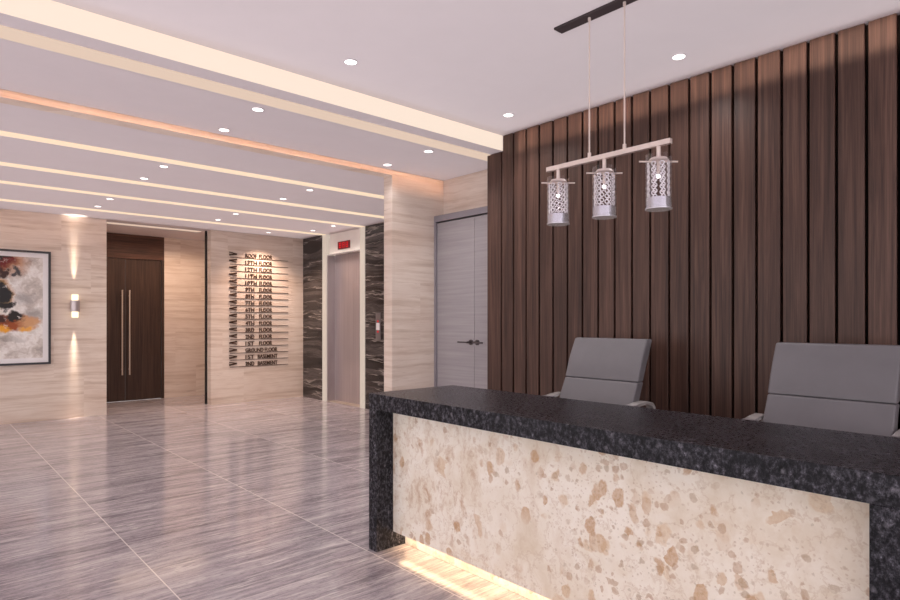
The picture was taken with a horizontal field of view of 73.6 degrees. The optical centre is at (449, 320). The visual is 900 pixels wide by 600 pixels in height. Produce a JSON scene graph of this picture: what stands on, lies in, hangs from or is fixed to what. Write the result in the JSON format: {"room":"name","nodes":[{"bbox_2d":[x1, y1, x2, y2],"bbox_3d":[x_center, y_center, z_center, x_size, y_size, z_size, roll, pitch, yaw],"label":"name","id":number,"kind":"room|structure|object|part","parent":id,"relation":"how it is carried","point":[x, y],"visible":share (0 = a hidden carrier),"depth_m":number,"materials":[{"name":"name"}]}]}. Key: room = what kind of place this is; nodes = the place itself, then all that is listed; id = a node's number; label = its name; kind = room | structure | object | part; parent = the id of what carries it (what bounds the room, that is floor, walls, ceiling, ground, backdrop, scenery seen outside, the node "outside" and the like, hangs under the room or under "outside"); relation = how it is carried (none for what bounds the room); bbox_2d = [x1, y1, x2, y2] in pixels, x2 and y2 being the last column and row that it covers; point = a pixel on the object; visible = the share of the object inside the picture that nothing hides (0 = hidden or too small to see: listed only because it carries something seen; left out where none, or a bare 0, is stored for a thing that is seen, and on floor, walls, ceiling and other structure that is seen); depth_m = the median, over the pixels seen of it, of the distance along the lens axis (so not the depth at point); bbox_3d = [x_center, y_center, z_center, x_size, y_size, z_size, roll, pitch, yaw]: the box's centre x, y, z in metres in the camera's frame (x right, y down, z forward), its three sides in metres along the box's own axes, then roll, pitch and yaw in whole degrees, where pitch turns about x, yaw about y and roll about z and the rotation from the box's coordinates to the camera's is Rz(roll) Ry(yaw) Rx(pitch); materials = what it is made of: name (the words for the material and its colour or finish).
{"room":"lobby","nodes":[
{"label":"lobby","id":0,"kind":"room"},
{"bbox_2d":[0,209,106,424],"bbox_3d":[-8.234,-0.059,6.315,8.184,2.918,0.180,0,0,-42],"label":"wall","id":1,"kind":"structure","parent":0,"point":[74,384],"depth_m":8.64,"materials":[{"name":"stone"}]},
{"bbox_2d":[0,249,50,365],"bbox_3d":[-6.207,-0.184,7.983,1.528,1.579,0.044,0,0,-42],"label":"framed painting","id":2,"kind":"object","parent":1,"relation":"attached to","point":[25,275],"visible":1,"depth_m":8.29},
{"bbox_2d":[70,294,79,317],"bbox_3d":[-5.394,-0.215,8.651,0.124,0.330,0.136,0,0,-42],"label":"wall sconce","id":3,"kind":"object","parent":1,"relation":"attached to","point":[74,303],"visible":1,"depth_m":8.61,"materials":[{"name":"silver metal"}]},
{"bbox_2d":[72,312,77,317],"bbox_3d":[-5.390,-0.092,8.646,0.084,0.084,0.084,0,0,-42],"label":"diffuser","id":4,"kind":"object","parent":3,"relation":"attached to","point":[74,314],"depth_m":8.61,"materials":[{"name":"white glass"}]},
{"bbox_2d":[72,294,77,299],"bbox_3d":[-5.390,-0.338,8.646,0.084,0.084,0.084,0,0,-42],"label":"diffuser","id":5,"kind":"object","parent":3,"relation":"attached to","point":[74,296],"depth_m":8.61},
{"bbox_2d":[164,237,204,397],"bbox_3d":[-4.652,-0.059,11.493,1.567,2.918,0.120,0,0,-42],"label":"wall","id":6,"kind":"structure","parent":0,"point":[184,259],"depth_m":11.16,"materials":[{"name":"stone"}]},
{"bbox_2d":[107,232,163,401],"bbox_3d":[-5.660,-0.059,10.510,1.247,2.917,0.118,0,0,-42],"label":"door","id":7,"kind":"structure","parent":6,"relation":"in","point":[135,263],"depth_m":10.62,"materials":[{"name":"brown wood"}]},
{"bbox_2d":[0,13,501,240],"bbox_3d":[-5.265,-1.686,5.678,11.750,0.336,8.115,0,0,-42],"label":"ceiling","id":8,"kind":"structure","parent":0,"point":[25,69],"depth_m":5.45,"materials":[{"name":"paint"}]},
{"bbox_2d":[107,222,200,231],"bbox_3d":[-4.772,-1.514,9.732,1.420,0.005,0.140,0,0,-42],"label":"ceiling light strip","id":9,"kind":"object","parent":8,"relation":"attached to","point":[107,222],"visible":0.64,"depth_m":9.73,"materials":[{"name":"white plastic"}]},
{"bbox_2d":[0,199,325,234],"bbox_3d":[-6.460,-1.514,6.759,11.416,0.005,0.140,0,0,-42],"label":"ceiling light strip","id":10,"kind":"object","parent":8,"relation":"attached to","point":[6,200],"visible":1,"depth_m":8.62,"materials":[{"name":"white plastic"}]},
{"bbox_2d":[0,180,364,226],"bbox_3d":[-5.654,-1.514,5.860,11.416,0.005,0.135,0,0,-42],"label":"ceiling light strip","id":11,"kind":"object","parent":8,"relation":"attached to","point":[3,182],"visible":1,"depth_m":7.68,"materials":[{"name":"white plastic"}]},
{"bbox_2d":[0,130,383,198],"bbox_3d":[-4.242,-1.514,4.288,11.416,0.005,0.140,0,0,-42],"label":"ceiling light strip","id":12,"kind":"object","parent":8,"relation":"attached to","point":[2,133],"visible":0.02,"depth_m":5.70,"materials":[{"name":"white plastic"}]},
{"bbox_2d":[0,162,383,218],"bbox_3d":[-5.022,-1.514,5.157,11.416,0.005,0.145,0,0,-42],"label":"ceiling light strip","id":13,"kind":"object","parent":8,"relation":"attached to","point":[1,163],"visible":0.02,"depth_m":6.81,"materials":[{"name":"white plastic"}]},
{"bbox_2d":[0,89,391,176],"bbox_3d":[-4.203,-1.492,2.890,9.606,0.051,0.138,0,0,-42],"label":"ceiling light strip","id":14,"kind":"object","parent":8,"relation":"attached to","point":[6,96],"depth_m":4.68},
{"bbox_2d":[218,128,229,131],"bbox_3d":[-1.791,-1.515,4.769,0.090,0.008,0.090,0,0,-42],"label":"recessed light","id":15,"kind":"object","parent":8,"relation":"in","point":[219,129],"visible":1,"depth_m":4.75,"materials":[{"name":"white plastic"}]},
{"bbox_2d":[0,25,489,160],"bbox_3d":[-3.252,-1.514,2.342,10.290,0.005,0.166,0,0,-42],"label":"ceiling light strip","id":16,"kind":"object","parent":8,"relation":"attached to","point":[7,33],"visible":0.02,"depth_m":3.86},
{"bbox_2d":[0,0,502,150],"bbox_3d":[-3.227,-1.586,2.050,9.936,0.134,0.005,0,0,-42],"label":"ceiling light strip","id":17,"kind":"object","parent":8,"relation":"attached to","point":[51,13],"visible":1,"depth_m":3.70,"materials":[{"name":"white plastic"}]},
{"bbox_2d":[251,107,263,111],"bbox_3d":[-1.377,-1.515,4.307,0.090,0.008,0.090,0,0,-42],"label":"recessed light","id":18,"kind":"object","parent":8,"relation":"in","point":[256,109],"visible":1,"depth_m":4.30,"materials":[{"name":"white plastic"}]},
{"bbox_2d":[207,230,302,404],"bbox_3d":[-3.337,-0.059,10.698,1.874,2.918,0.160,0,0,-42],"label":"wall","id":19,"kind":"structure","parent":0,"point":[226,384],"depth_m":10.48,"materials":[{"name":"stone"}]},
{"bbox_2d":[205,231,206,403],"bbox_3d":[-4.110,-0.059,10.143,0.035,2.918,0.044,0,0,-42],"label":"trim","id":20,"kind":"structure","parent":19,"relation":"attached to","point":[205,231],"depth_m":10.12,"materials":[{"name":"black metal"}]},
{"bbox_2d":[229,341,240,346],"bbox_3d":[-3.675,0.394,10.276,0.191,0.089,0.013,0,0,-42],"label":"sign","id":21,"kind":"object","parent":19,"relation":"attached to","point":[234,342],"depth_m":10.26,"materials":[{"name":"brown metal"}]},
{"bbox_2d":[229,293,253,298],"bbox_3d":[-3.589,-0.426,10.353,0.423,0.088,0.013,0,0,-42],"label":"sign","id":22,"kind":"object","parent":19,"relation":"attached to","point":[233,294],"depth_m":10.33,"materials":[{"name":"brown metal"}]},
{"bbox_2d":[229,334,253,339],"bbox_3d":[-3.589,0.276,10.353,0.423,0.091,0.013,0,0,-42],"label":"sign","id":23,"kind":"object","parent":19,"relation":"attached to","point":[234,335],"depth_m":10.35,"materials":[{"name":"brown metal"}]},
{"bbox_2d":[229,327,271,332],"bbox_3d":[-3.344,0.154,10.573,1.084,0.101,0.013,0,0,-42],"label":"sign","id":24,"kind":"object","parent":19,"relation":"attached to","point":[248,330],"visible":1,"depth_m":10.47,"materials":[{"name":"brown metal"}]},
{"bbox_2d":[229,313,271,318],"bbox_3d":[-3.344,-0.080,10.573,1.084,0.101,0.013,0,0,-42],"label":"sign","id":25,"kind":"object","parent":19,"relation":"attached to","point":[232,315],"visible":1,"depth_m":10.47,"materials":[{"name":"brown metal"}]},
{"bbox_2d":[229,354,276,360],"bbox_3d":[-3.344,0.625,10.573,1.084,0.095,0.013,0,0,-42],"label":"sign","id":26,"kind":"object","parent":19,"relation":"attached to","point":[269,355],"visible":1,"depth_m":10.58,"materials":[{"name":"brown metal"}]},
{"bbox_2d":[229,252,281,260],"bbox_3d":[-3.344,-1.130,10.573,1.084,0.095,0.013,0,0,-42],"label":"sign","id":27,"kind":"object","parent":19,"relation":"attached to","point":[255,256],"visible":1,"depth_m":10.50,"materials":[{"name":"brown metal"}]},
{"bbox_2d":[229,266,281,273],"bbox_3d":[-3.344,-0.899,10.573,1.084,0.101,0.013,0,0,-42],"label":"sign","id":28,"kind":"object","parent":19,"relation":"attached to","point":[229,266],"visible":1,"depth_m":10.53,"materials":[{"name":"brown metal"}]},
{"bbox_2d":[229,279,282,286],"bbox_3d":[-3.344,-0.665,10.573,1.084,0.101,0.013,0,0,-42],"label":"sign","id":29,"kind":"object","parent":19,"relation":"attached to","point":[235,279],"visible":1,"depth_m":10.52,"materials":[{"name":"brown metal"}]},
{"bbox_2d":[229,360,286,366],"bbox_3d":[-3.344,0.742,10.573,1.084,0.095,0.013,0,0,-42],"label":"sign","id":30,"kind":"object","parent":19,"relation":"attached to","point":[267,362],"visible":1,"depth_m":10.58,"materials":[{"name":"brown metal"}]},
{"bbox_2d":[229,307,287,312],"bbox_3d":[-3.344,-0.197,10.573,1.084,0.101,0.013,0,0,-42],"label":"sign","id":31,"kind":"object","parent":19,"relation":"attached to","point":[232,308],"visible":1,"depth_m":10.58,"materials":[{"name":"brown metal"}]},
{"bbox_2d":[229,347,287,353],"bbox_3d":[-3.344,0.508,10.573,1.084,0.095,0.013,0,0,-42],"label":"sign","id":32,"kind":"object","parent":19,"relation":"attached to","point":[275,348],"visible":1,"depth_m":10.53,"materials":[{"name":"brown metal"}]},
{"bbox_2d":[229,286,287,293],"bbox_3d":[-3.344,-0.548,10.573,1.084,0.101,0.013,0,0,-42],"label":"sign","id":33,"kind":"object","parent":19,"relation":"attached to","point":[234,287],"visible":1,"depth_m":10.53,"materials":[{"name":"brown metal"}]},
{"bbox_2d":[229,320,287,325],"bbox_3d":[-3.344,0.037,10.573,1.084,0.101,0.013,0,0,-42],"label":"sign","id":34,"kind":"object","parent":19,"relation":"attached to","point":[235,320],"visible":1,"depth_m":10.59,"materials":[{"name":"brown metal"}]},
{"bbox_2d":[229,259,287,267],"bbox_3d":[-3.344,-1.016,10.573,1.084,0.101,0.013,0,0,-42],"label":"sign","id":35,"kind":"object","parent":19,"relation":"attached to","point":[232,260],"visible":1,"depth_m":10.53,"materials":[{"name":"brown metal"}]},
{"bbox_2d":[229,272,287,280],"bbox_3d":[-3.344,-0.782,10.573,1.084,0.101,0.013,0,0,-42],"label":"sign","id":36,"kind":"object","parent":19,"relation":"attached to","point":[236,272],"visible":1,"depth_m":10.53,"materials":[{"name":"brown metal"}]},
{"bbox_2d":[229,300,287,306],"bbox_3d":[-3.344,-0.314,10.573,1.084,0.101,0.013,0,0,-42],"label":"sign","id":37,"kind":"object","parent":19,"relation":"attached to","point":[232,301],"visible":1,"depth_m":10.45,"materials":[{"name":"brown metal"}]},
{"bbox_2d":[257,341,274,345],"bbox_3d":[-3.259,0.399,10.649,0.317,0.078,0.013,0,0,-42],"label":"sign","id":38,"kind":"object","parent":19,"relation":"attached to","point":[263,344],"depth_m":10.64,"materials":[{"name":"brown metal"}]},
{"bbox_2d":[259,295,284,299],"bbox_3d":[-3.174,-0.417,10.726,0.473,0.074,0.013,0,0,-42],"label":"sign","id":39,"kind":"object","parent":19,"relation":"attached to","point":[259,295],"depth_m":10.67,"materials":[{"name":"brown metal"}]},
{"bbox_2d":[259,334,287,338],"bbox_3d":[-3.152,0.278,10.745,0.532,0.080,0.013,0,0,-42],"label":"sign","id":40,"kind":"object","parent":19,"relation":"attached to","point":[261,334],"depth_m":10.68,"materials":[{"name":"brown metal"}]},
{"bbox_2d":[0,395,529,599],"bbox_3d":[-2.364,1.475,2.446,11.750,0.150,16.800,0,0,-42],"label":"floor","id":41,"kind":"structure","parent":0,"point":[186,497],"depth_m":4.44,"materials":[{"name":"tile"}]},
{"bbox_2d":[384,170,433,391],"bbox_3d":[-0.423,-0.059,6.283,0.554,2.918,0.138,0,0,-42],"label":"column","id":42,"kind":"structure","parent":41,"relation":"on","point":[408,198],"depth_m":6.19,"materials":[{"name":"stone"}]},
{"bbox_2d":[542,337,655,408],"bbox_3d":[0.883,0.759,3.942,0.696,1.280,0.718,0,0,-42],"label":"office chair","id":43,"kind":"object","parent":41,"relation":"on","point":[603,370],"visible":0.25,"depth_m":4.03,"materials":[{"name":"grey leather"}]},
{"bbox_3d":[0.689,0.729,4.152,0.553,0.446,0.133,0,0,-42],"label":"armrest","id":44,"kind":"part","parent":43,"relation":"part of","materials":[{"name":"silver metal"}]},
{"bbox_3d":[0.955,0.637,4.006,0.279,0.486,0.574,0,0,-42],"label":"backrest","id":45,"kind":"part","parent":43,"relation":"part of","materials":[{"name":"grey leather"}]},
{"bbox_3d":[1.071,0.729,3.725,0.553,0.446,0.133,0,0,-42],"label":"armrest","id":46,"kind":"part","parent":43,"relation":"part of","materials":[{"name":"silver metal"}]},
{"bbox_2d":[369,385,899,599],"bbox_3d":[0.655,0.921,2.933,0.696,0.956,2.679,0,0,-42],"label":"reception desk","id":47,"kind":"object","parent":41,"relation":"on","point":[534,497],"visible":1,"depth_m":2.53,"materials":[{"name":"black stone"}]},
{"bbox_3d":[-0.213,0.968,3.900,0.696,0.861,0.080,0,0,-42],"label":"panel","id":48,"kind":"part","parent":47,"relation":"part of","materials":[{"name":"black stone"}]},
{"bbox_2d":[369,385,899,508],"bbox_3d":[0.655,0.490,2.933,0.696,0.094,2.679,0,0,-42],"label":"countertop","id":49,"kind":"structure","parent":47,"relation":"on","point":[860,467],"depth_m":2.37,"materials":[{"name":"black stone"}]},
{"bbox_3d":[1.521,0.968,1.969,0.696,0.861,0.088,0,0,-42],"label":"panel","id":50,"kind":"part","parent":47,"relation":"part of","materials":[{"name":"black stone"}]},
{"bbox_2d":[743,342,899,437],"bbox_3d":[1.787,0.759,2.935,0.696,1.280,0.718,0,0,-42],"label":"office chair","id":51,"kind":"object","parent":41,"relation":"on","point":[855,388],"visible":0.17,"depth_m":3.04,"materials":[{"name":"grey leather"}]},
{"bbox_3d":[1.592,0.729,3.145,0.553,0.446,0.133,0,0,-42],"label":"armrest","id":52,"kind":"part","parent":51,"relation":"part of","materials":[{"name":"silver metal"}]},
{"bbox_3d":[1.859,0.637,2.999,0.279,0.486,0.574,0,0,-42],"label":"backrest","id":53,"kind":"part","parent":51,"relation":"part of","materials":[{"name":"grey leather"}]},
{"bbox_3d":[1.975,0.729,2.719,0.553,0.446,0.133,0,0,-42],"label":"armrest","id":54,"kind":"part","parent":51,"relation":"part of","materials":[{"name":"silver metal"}]},
{"bbox_2d":[303,222,383,408],"bbox_3d":[-0.950,-0.059,9.318,0.200,2.918,5.083,0,0,-42],"label":"wall","id":55,"kind":"structure","parent":0,"point":[374,234],"depth_m":9.62,"materials":[{"name":"black stone"}]},
{"bbox_2d":[322,227,364,408],"bbox_3d":[-1.738,-0.059,10.174,0.190,2.917,1.320,0,0,-42],"label":"elevator","id":56,"kind":"object","parent":55,"relation":"attached to","point":[343,253],"visible":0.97,"depth_m":10.38,"materials":[{"name":"silver metal"}]},
{"bbox_3d":[-1.836,0.119,10.412,0.018,2.556,0.549,0,0,-42],"label":"door panel","id":57,"kind":"part","parent":56,"relation":"part of","materials":[{"name":"metal"}]},
{"bbox_3d":[-1.740,1.397,10.166,0.167,0.005,1.043,0,0,-42],"label":"sill","id":58,"kind":"part","parent":56,"relation":"part of","materials":[{"name":"beige metal"}]},
{"bbox_3d":[-1.716,-1.339,10.201,0.120,0.357,1.063,0,0,-42],"label":"header panel","id":59,"kind":"part","parent":56,"relation":"part of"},
{"bbox_3d":[-1.487,0.119,10.023,0.018,2.556,0.491,0,0,-42],"label":"door panel","id":60,"kind":"part","parent":56,"relation":"part of","materials":[{"name":"metal"}]},
{"bbox_2d":[376,313,380,339],"bbox_3d":[-1.101,0.086,9.323,0.017,0.404,0.107,0,0,-42],"label":"switch","id":61,"kind":"object","parent":55,"relation":"attached to","point":[378,315],"visible":1,"depth_m":9.32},
{"bbox_2d":[434,179,443,215],"bbox_3d":[0.319,-0.059,6.953,1.436,2.918,0.132,0,0,-42],"label":"wall","id":62,"kind":"structure","parent":0,"point":[438,184],"depth_m":6.47,"materials":[{"name":"stone"}]},
{"bbox_2d":[444,170,486,213],"bbox_3d":[0.414,-0.059,6.080,0.140,2.918,1.295,0,0,-42],"label":"wall","id":63,"kind":"structure","parent":0,"point":[466,192],"depth_m":6.26,"materials":[{"name":"stone"}]},
{"bbox_2d":[434,222,438,386],"bbox_3d":[0.292,0.174,6.007,0.140,2.452,1.229,0,0,-42],"label":"trim","id":64,"kind":"structure","parent":63,"relation":"attached to","point":[435,223],"depth_m":6.41,"materials":[{"name":"grey paint"}]},
{"bbox_2d":[434,206,486,222],"bbox_3d":[0.312,-1.083,5.984,0.140,0.063,1.289,0,0,-42],"label":"trim","id":65,"kind":"structure","parent":63,"relation":"attached to","point":[479,211],"depth_m":6.11,"materials":[{"name":"grey paint"}]},
{"bbox_2d":[437,214,486,388],"bbox_3d":[0.231,0.179,5.979,0.118,2.434,1.128,0,0,-42],"label":"door","id":66,"kind":"structure","parent":63,"relation":"in","point":[461,243],"depth_m":6.13,"materials":[{"name":"grey laminate"}]},
{"bbox_3d":[0.152,0.213,6.034,0.072,0.054,0.157,0,0,-42],"label":"handle","id":67,"kind":"part","parent":66,"relation":"part of","materials":[{"name":"metal"}]},
{"bbox_3d":[0.281,0.213,5.890,0.072,0.054,0.157,0,0,-42],"label":"handle","id":68,"kind":"part","parent":66,"relation":"part of","materials":[{"name":"metal"}]},
{"bbox_2d":[52,0,899,135],"bbox_3d":[-0.138,-1.754,-1.007,10.450,0.200,8.685,0,0,-42],"label":"ceiling","id":69,"kind":"structure","parent":0,"point":[473,63],"depth_m":3.55,"materials":[{"name":"paint"}]},
{"bbox_2d":[344,59,357,64],"bbox_3d":[-0.633,-1.651,3.834,0.090,0.008,0.090,0,0,-42],"label":"recessed light","id":70,"kind":"object","parent":69,"relation":"in","point":[346,61],"visible":1,"depth_m":3.82,"materials":[{"name":"white plastic"}]},
{"bbox_2d":[503,113,513,116],"bbox_3d":[0.468,-1.651,4.823,0.090,0.008,0.090,0,0,-42],"label":"recessed light","id":71,"kind":"object","parent":69,"relation":"in","point":[505,114],"visible":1,"depth_m":4.81,"materials":[{"name":"white plastic"}]},
{"bbox_2d":[541,0,677,225],"bbox_3d":[0.816,-1.100,3.188,0.147,1.106,0.758,0,0,-42],"label":"pendant lamp","id":72,"kind":"object","parent":69,"relation":"hanging from","point":[656,203],"visible":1,"depth_m":3.17,"materials":[{"name":"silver metal"}]},
{"bbox_3d":[0.614,-0.783,3.413,0.190,0.008,0.008,0,0,0],"label":"cross rod","id":73,"kind":"part","parent":72,"relation":"part of","materials":[{"name":"beige metal"}]},
{"bbox_3d":[0.755,-1.263,3.256,0.018,0.758,0.019,0,0,-42],"label":"rod","id":74,"kind":"part","parent":72,"relation":"part of","materials":[{"name":"beige metal"}]},
{"bbox_3d":[0.827,-1.647,3.176,0.072,0.011,0.642,0,0,-42],"label":"ceiling plate","id":75,"kind":"part","parent":72,"relation":"part of","materials":[{"name":"black metal"}]},
{"bbox_3d":[0.818,-0.783,3.187,0.190,0.008,0.008,0,0,0],"label":"cross rod","id":76,"kind":"part","parent":72,"relation":"part of","materials":[{"name":"beige metal"}]},
{"bbox_3d":[0.898,-1.263,3.096,0.018,0.758,0.019,0,0,-42],"label":"rod","id":77,"kind":"part","parent":72,"relation":"part of","materials":[{"name":"beige metal"}]},
{"bbox_3d":[1.025,-0.783,2.956,0.190,0.008,0.008,0,0,0],"label":"cross rod","id":78,"kind":"part","parent":72,"relation":"part of","materials":[{"name":"beige metal"}]},
{"bbox_2d":[657,161,659,172],"bbox_3d":[1.025,-0.758,2.956,0.018,0.056,0.018,0,0,-42],"label":"bulb socket","id":79,"kind":"object","parent":72,"relation":"attached to","point":[658,162],"depth_m":2.95,"materials":[{"name":"beige metal"}]},
{"bbox_2d":[671,53,685,59],"bbox_3d":[1.430,-1.651,3.759,0.090,0.008,0.090,0,0,-42],"label":"recessed light","id":80,"kind":"object","parent":69,"relation":"in","point":[679,56],"visible":1,"depth_m":3.75,"materials":[{"name":"white plastic"}]},
{"bbox_2d":[487,13,897,430],"bbox_3d":[3.328,-0.127,2.221,0.040,3.054,8.896,0,0,-42],"label":"wall slats","id":81,"kind":"structure","parent":0,"point":[638,273],"depth_m":3.99,"materials":[{"name":"brown wood"}]},
{"bbox_3d":[3.510,-0.127,2.396,0.455,3.054,8.876,0,0,-42],"label":"wall","id":82,"kind":"structure","parent":0,"visible":0},
{"bbox_2d":[711,15,899,429],"bbox_3d":[3.339,-0.127,2.242,0.005,3.054,8.876,0,0,-42],"label":"trim","id":83,"kind":"structure","parent":82,"relation":"attached to","point":[898,15],"depth_m":3.47,"materials":[{"name":"brown wood"}]}
]}

